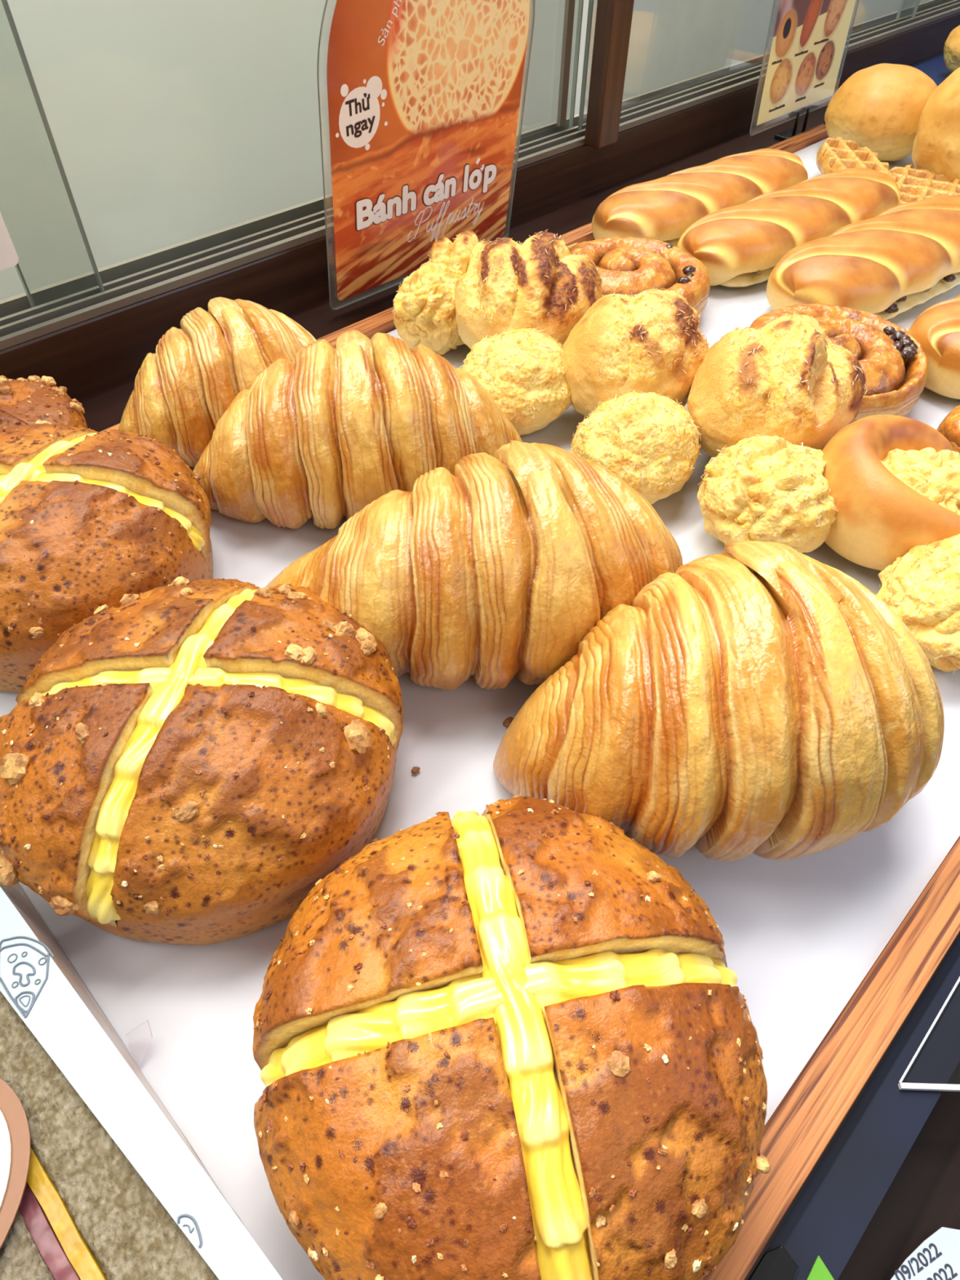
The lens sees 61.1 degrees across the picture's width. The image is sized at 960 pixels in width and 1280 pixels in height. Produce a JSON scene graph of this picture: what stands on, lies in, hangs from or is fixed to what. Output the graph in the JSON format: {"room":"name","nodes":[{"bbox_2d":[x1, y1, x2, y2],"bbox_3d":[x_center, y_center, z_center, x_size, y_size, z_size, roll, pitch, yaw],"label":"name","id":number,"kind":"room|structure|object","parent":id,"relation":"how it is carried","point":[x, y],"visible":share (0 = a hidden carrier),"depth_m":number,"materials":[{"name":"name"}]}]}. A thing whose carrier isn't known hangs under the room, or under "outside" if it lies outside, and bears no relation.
{"room":"food shop","nodes":[
{"label":"food shop","id":0,"kind":"room"},
{"bbox_2d":[0,0,929,300],"bbox_3d":[0.419,-1.360,0.830,5.200,1.300,0.030,-36,58,-29],"label":"glass window","id":1,"kind":"structure","parent":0,"point":[171,122],"depth_m":0.76,"materials":[{"name":"clear glass"}]},
{"bbox_2d":[837,1060,959,1279],"bbox_3d":[0.971,-0.173,0.569,3.900,0.025,0.548,-36,58,-29],"label":"shelf","id":2,"kind":"object","parent":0,"point":[922,1197],"visible":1,"depth_m":0.24,"materials":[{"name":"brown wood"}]},
{"bbox_2d":[25,96,959,1279],"bbox_3d":[-0.094,0.030,0.339,1.960,0.036,0.491,-36,58,-29],"label":"tray edge","id":3,"kind":"structure","parent":2,"relation":"on","point":[104,407],"depth_m":0.57,"materials":[{"name":"brown wood"}]},
{"bbox_2d":[0,375,88,428],"bbox_3d":[-0.236,-0.103,0.395,0.085,0.034,0.082,20,51,16],"label":"bun","id":4,"kind":"object","parent":3,"relation":"on","point":[36,400],"visible":0.52,"depth_m":0.39,"materials":[{"name":"brown food"}]},
{"bbox_2d":[316,0,534,310],"bbox_3d":[-0.028,-0.320,0.484,0.167,0.211,0.026,-36,58,-29],"label":"sign","id":5,"kind":"object","parent":3,"relation":"on","point":[424,96],"visible":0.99,"depth_m":0.49,"materials":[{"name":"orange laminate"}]},
{"bbox_2d":[0,12,959,399],"bbox_3d":[0.546,-0.733,1.010,4.300,0.074,0.045,-36,58,-29],"label":"trim","id":6,"kind":"structure","parent":3,"relation":"attached to","point":[87,356],"depth_m":0.54,"materials":[{"name":"brown wood"}]},
{"bbox_2d":[0,0,959,350],"bbox_3d":[0.550,-0.758,0.976,4.300,0.010,0.032,-36,58,-29],"label":"window frame","id":7,"kind":"structure","parent":6,"relation":"on","point":[77,299],"depth_m":0.51,"materials":[{"name":"metal"}]},
{"bbox_2d":[556,0,575,126],"bbox_3d":[0.069,-0.698,0.332,0.007,0.856,0.004,-36,58,-29],"label":"trim","id":8,"kind":"structure","parent":7,"relation":"on","point":[569,12],"depth_m":0.62,"materials":[{"name":"metal"}]},
{"bbox_3d":[0.550,-0.755,0.979,4.300,0.001,0.023,-36,58,-29],"label":"trim","id":9,"kind":"structure","parent":6,"relation":"on","visible":0},
{"bbox_2d":[1,0,105,292],"bbox_3d":[-0.589,-0.207,-0.115,1.072,0.864,0.004,-36,58,-29],"label":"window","id":10,"kind":"structure","parent":9,"relation":"on","point":[5,3],"depth_m":0.40,"materials":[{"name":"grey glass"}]},
{"bbox_2d":[0,212,18,270],"bbox_3d":[-0.263,-0.202,0.374,0.074,0.078,0.001,-36,58,-29],"label":"card","id":11,"kind":"object","parent":10,"relation":"attached to","point":[9,258],"visible":1,"depth_m":0.41,"materials":[{"name":"white paper"}]},
{"bbox_2d":[14,0,634,307],"bbox_3d":[-0.064,-0.580,0.231,0.463,0.866,0.042,-36,58,-29],"label":"window","id":12,"kind":"structure","parent":9,"relation":"on","point":[580,2],"depth_m":0.61,"materials":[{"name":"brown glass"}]},
{"bbox_2d":[577,0,920,130],"bbox_3d":[0.295,-0.855,0.482,0.595,0.864,0.004,-36,58,-29],"label":"window","id":13,"kind":"structure","parent":9,"relation":"on","point":[590,2],"depth_m":0.63,"materials":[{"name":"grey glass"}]},
{"bbox_2d":[895,0,905,19],"bbox_3d":[1.136,-1.481,1.058,1.841,0.864,0.004,-36,58,-29],"label":"window","id":14,"kind":"structure","parent":9,"relation":"on","point":[902,2],"depth_m":0.93,"materials":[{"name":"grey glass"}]},
{"bbox_2d":[0,462,959,1279],"bbox_3d":[-0.045,0.008,0.328,0.283,0.003,0.404,-36,58,-29],"label":"paper liner","id":15,"kind":"object","parent":3,"relation":"on","point":[801,935],"visible":0.13,"depth_m":0.25,"materials":[{"name":"white paper"}]},
{"bbox_2d":[0,423,213,692],"bbox_3d":[-0.176,-0.043,0.331,0.126,0.063,0.125,0,48,-1],"label":"bun","id":16,"kind":"object","parent":15,"relation":"on","point":[90,519],"visible":0.88,"depth_m":0.30,"materials":[{"name":"brown food"}]},
{"bbox_2d":[126,1020,152,1058],"bbox_3d":[-0.094,0.112,0.226,0.007,0.003,0.010,-26,53,-22],"label":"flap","id":17,"kind":"object","parent":15,"relation":"on","point":[147,1020],"visible":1,"depth_m":0.23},
{"bbox_2d":[0,576,403,945],"bbox_3d":[-0.091,0.029,0.268,0.132,0.062,0.131,0,48,0],"label":"bun","id":18,"kind":"object","parent":15,"relation":"on","point":[186,762],"visible":1,"depth_m":0.23,"materials":[{"name":"brown food"}]},
{"bbox_2d":[118,297,316,466],"bbox_3d":[-0.124,-0.132,0.406,0.127,0.070,0.081,-15,50,-14],"label":"croissant","id":19,"kind":"object","parent":15,"relation":"on","point":[180,393],"visible":0.52,"depth_m":0.38,"materials":[{"name":"orange food"}]},
{"bbox_2d":[193,329,522,528],"bbox_3d":[-0.055,-0.098,0.370,0.167,0.078,0.089,-12,49,-11],"label":"croissant","id":20,"kind":"object","parent":15,"relation":"on","point":[322,436],"visible":0.73,"depth_m":0.34,"materials":[{"name":"orange food"}]},
{"bbox_2d":[411,766,420,773],"bbox_3d":[-0.023,0.047,0.293,0.004,0.002,0.002,-36,58,-29],"label":"crumb","id":21,"kind":"object","parent":15,"relation":"on","point":[415,770],"visible":1,"depth_m":0.29,"materials":[{"name":"brown food"}]},
{"bbox_2d":[264,440,683,690],"bbox_3d":[0.003,-0.029,0.306,0.179,0.081,0.096,-14,50,-13],"label":"croissant","id":22,"kind":"object","parent":15,"relation":"on","point":[494,571],"visible":0.72,"depth_m":0.28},
{"bbox_2d":[502,716,514,727],"bbox_3d":[0.011,0.032,0.307,0.005,0.003,0.005,-36,58,-29],"label":"crumb","id":23,"kind":"object","parent":15,"relation":"on","point":[507,722],"visible":0.59,"depth_m":0.31,"materials":[{"name":"brown food"}]},
{"bbox_2d":[252,795,770,1279],"bbox_3d":[0.007,0.098,0.206,0.127,0.062,0.129,-8,49,-8],"label":"bun","id":24,"kind":"object","parent":15,"relation":"on","point":[513,1040],"visible":1,"depth_m":0.18,"materials":[{"name":"brown food"}]},
{"bbox_2d":[493,541,944,861],"bbox_3d":[0.084,0.017,0.262,0.130,0.088,0.116,-36,58,-29],"label":"croissant","id":25,"kind":"object","parent":15,"relation":"on","point":[758,698],"visible":0.94,"depth_m":0.23,"materials":[{"name":"orange food"}]},
{"bbox_2d":[17,123,959,1279],"bbox_3d":[0.228,-0.192,0.512,1.079,0.011,0.432,-36,58,-29],"label":"tray","id":26,"kind":"object","parent":3,"relation":"on","point":[803,1124],"visible":0.1,"depth_m":0.23,"materials":[{"name":"brown wood"}]},
{"bbox_2d":[386,285,959,723],"bbox_3d":[0.139,-0.126,0.453,0.260,0.001,0.404,-36,58,-29],"label":"paper liner","id":27,"kind":"object","parent":26,"relation":"on","point":[725,309],"visible":0.1,"depth_m":0.42,"materials":[{"name":"white paper"}]},
{"bbox_2d":[391,231,491,355],"bbox_3d":[-0.017,-0.212,0.491,0.052,0.051,0.094,20,51,16],"label":"buns","id":28,"kind":"object","parent":27,"relation":"on","point":[424,310],"visible":0.62,"depth_m":0.47,"materials":[{"name":"yellow food"}]},
{"bbox_2d":[453,229,603,435],"bbox_3d":[0.020,-0.173,0.446,0.084,0.068,0.144,11,49,9],"label":"buns","id":29,"kind":"object","parent":27,"relation":"on","point":[516,312],"visible":0.85,"depth_m":0.43,"materials":[{"name":"yellow food"}]},
{"bbox_2d":[562,288,709,504],"bbox_3d":[0.079,-0.126,0.405,0.077,0.066,0.136,2,48,1],"label":"buns","id":30,"kind":"object","parent":27,"relation":"on","point":[631,364],"visible":0.86,"depth_m":0.39,"materials":[{"name":"yellow food"}]},
{"bbox_2d":[566,236,710,317],"bbox_3d":[0.093,-0.229,0.520,0.106,0.035,0.107,6,48,5],"label":"swirl","id":31,"kind":"object","parent":27,"relation":"on","point":[625,265],"visible":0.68,"depth_m":0.51,"materials":[{"name":"brown food"}]},
{"bbox_2d":[687,313,866,553],"bbox_3d":[0.136,-0.103,0.382,0.081,0.071,0.145,15,49,12],"label":"buns","id":32,"kind":"object","parent":27,"relation":"on","point":[766,403],"visible":0.95,"depth_m":0.37,"materials":[{"name":"yellow food"}]},
{"bbox_2d":[749,303,928,422],"bbox_3d":[0.196,-0.155,0.455,0.100,0.035,0.100,-9,49,-8],"label":"swirl","id":33,"kind":"object","parent":27,"relation":"on","point":[895,364],"visible":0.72,"depth_m":0.44,"materials":[{"name":"brown food"}]},
{"bbox_2d":[822,414,959,674],"bbox_3d":[0.190,-0.045,0.345,0.074,0.050,0.130,-8,49,-8],"label":"buns","id":34,"kind":"object","parent":27,"relation":"on","point":[894,480],"visible":0.94,"depth_m":0.33,"materials":[{"name":"orange food"}]},
{"bbox_2d":[936,404,959,453],"bbox_3d":[0.264,-0.100,0.411,0.060,0.027,0.060,-9,49,-9],"label":"swirl","id":35,"kind":"object","parent":27,"relation":"on","point":[949,427],"visible":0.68,"depth_m":0.41,"materials":[{"name":"brown food"}]},
{"bbox_2d":[715,164,959,331],"bbox_3d":[0.318,-0.257,0.574,0.273,0.001,0.404,-36,58,-29],"label":"paper liner","id":36,"kind":"object","parent":26,"relation":"on","point":[757,292],"visible":0.02,"depth_m":0.55,"materials":[{"name":"white paper"}]},
{"bbox_2d":[591,148,808,246],"bbox_3d":[0.170,-0.334,0.615,0.206,0.037,0.066,-30,55,-25],"label":"loaf","id":37,"kind":"object","parent":36,"relation":"on","point":[661,209],"visible":0.61,"depth_m":0.59,"materials":[{"name":"brown food"}]},
{"bbox_2d":[676,167,900,287],"bbox_3d":[0.225,-0.300,0.584,0.212,0.038,0.065,-30,55,-25],"label":"loaf","id":38,"kind":"object","parent":36,"relation":"on","point":[738,246],"visible":0.74,"depth_m":0.55,"materials":[{"name":"brown food"}]},
{"bbox_2d":[816,137,895,180],"bbox_3d":[0.310,-0.389,0.671,0.056,0.024,0.093,-3,48,-3],"label":"waffle","id":39,"kind":"object","parent":36,"relation":"on","point":[834,155],"visible":0.56,"depth_m":0.67,"materials":[{"name":"beige food"}]},
{"bbox_2d":[766,195,959,319],"bbox_3d":[0.273,-0.254,0.542,0.202,0.041,0.079,-30,55,-25],"label":"loaf","id":40,"kind":"object","parent":36,"relation":"on","point":[891,263],"visible":0.93,"depth_m":0.51,"materials":[{"name":"brown food"}]},
{"bbox_2d":[880,164,959,204],"bbox_3d":[0.367,-0.342,0.637,0.131,0.018,0.135,22,51,18],"label":"waffle","id":41,"kind":"object","parent":36,"relation":"on","point":[914,184],"visible":0.35,"depth_m":0.65,"materials":[{"name":"food"}]},
{"bbox_2d":[907,293,959,399],"bbox_3d":[0.318,-0.186,0.481,0.164,0.041,0.076,-28,54,-23],"label":"loaf","id":42,"kind":"object","parent":36,"relation":"on","point":[937,328],"visible":0.82,"depth_m":0.45,"materials":[{"name":"orange food"}]},
{"bbox_2d":[793,137,915,170],"bbox_3d":[0.502,-0.392,0.699,0.273,0.001,0.404,-36,58,-29],"label":"paper liner","id":43,"kind":"object","parent":26,"relation":"on","point":[807,155],"visible":0.1,"depth_m":0.74,"materials":[{"name":"white paper"}]},
{"bbox_2d":[824,63,937,160],"bbox_3d":[0.356,-0.467,0.718,0.094,0.065,0.100,22,51,18],"label":"bun","id":44,"kind":"object","parent":43,"relation":"on","point":[879,108],"visible":0.73,"depth_m":0.69,"materials":[{"name":"food"}]},
{"bbox_2d":[911,66,959,182],"bbox_3d":[0.402,-0.416,0.654,0.097,0.092,0.088,0,48,-1],"label":"bun","id":45,"kind":"object","parent":43,"relation":"on","point":[936,144],"visible":0.73,"depth_m":0.64,"materials":[{"name":"food"}]},
{"bbox_2d":[748,1245,799,1279],"bbox_3d":[0.073,0.159,0.202,0.014,0.001,0.009,-36,58,-29],"label":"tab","id":46,"kind":"object","parent":3,"relation":"on","point":[776,1264],"visible":1,"depth_m":0.20,"materials":[{"name":"plastic"}]},
{"bbox_2d":[773,107,810,140],"bbox_3d":[0.301,-0.491,0.775,0.030,0.024,0.024,-36,58,-29],"label":"clip","id":47,"kind":"object","parent":3,"relation":"on","point":[791,132],"visible":0.52,"depth_m":0.78,"materials":[{"name":"black plastic"}]},
{"bbox_2d":[749,0,859,136],"bbox_3d":[0.292,-0.562,0.689,0.152,0.208,0.012,-36,58,-29],"label":"sign","id":48,"kind":"object","parent":47,"relation":"on","point":[810,37],"visible":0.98,"depth_m":0.72,"materials":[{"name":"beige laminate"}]},
{"bbox_2d":[806,1255,834,1279],"bbox_3d":[0.084,0.159,0.202,0.008,0.001,0.005,-36,58,-29],"label":"tag","id":49,"kind":"object","parent":3,"relation":"on","point":[819,1271],"visible":1,"depth_m":0.20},
{"bbox_2d":[747,935,959,1279],"bbox_3d":[0.772,-0.336,0.687,3.900,0.044,0.016,-36,58,-29],"label":"strip","id":50,"kind":"object","parent":3,"relation":"attached to","point":[828,1220],"visible":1,"depth_m":0.22,"materials":[{"name":"black plastic"}]},
{"bbox_2d":[897,976,959,1091],"bbox_3d":[0.256,0.076,0.278,0.292,0.002,0.100,-36,58,-29],"label":"sheet","id":51,"kind":"object","parent":3,"relation":"on","point":[902,1086],"visible":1,"depth_m":0.23,"materials":[{"name":"white paper"}]},
{"bbox_3d":[-0.181,0.220,0.136,0.286,0.008,0.650,-36,58,-29],"label":"board","id":52,"kind":"object","parent":3,"relation":"on","visible":0},
{"bbox_2d":[0,883,282,1279],"bbox_3d":[-0.096,0.152,0.174,0.099,0.029,0.264,-36,58,-29],"label":"paper sheet","id":53,"kind":"object","parent":52,"relation":"on","point":[99,1180],"visible":0.99,"depth_m":0.19,"materials":[{"name":"paper"}]},
{"bbox_2d":[890,1226,959,1279],"bbox_3d":[0.140,0.179,0.221,0.047,0.005,0.045,-36,58,-29],"label":"label","id":54,"kind":"object","parent":2,"relation":"on","point":[938,1257],"visible":1,"depth_m":0.22,"materials":[{"name":"paper"}]},
{"bbox_2d":[909,52,952,86],"bbox_3d":[1.359,-1.035,1.319,2.138,0.036,0.491,-36,58,-29],"label":"countertop","id":55,"kind":"structure","parent":2,"relation":"on","point":[934,67],"depth_m":0.96,"materials":[{"name":"blue laminate"}]},
{"bbox_2d":[943,25,959,71],"bbox_3d":[0.555,-0.662,0.905,0.068,0.051,0.067,0,48,-1],"label":"bun","id":56,"kind":"object","parent":55,"relation":"on","point":[952,45],"visible":0.94,"depth_m":0.90,"materials":[{"name":"beige food"}]}
]}

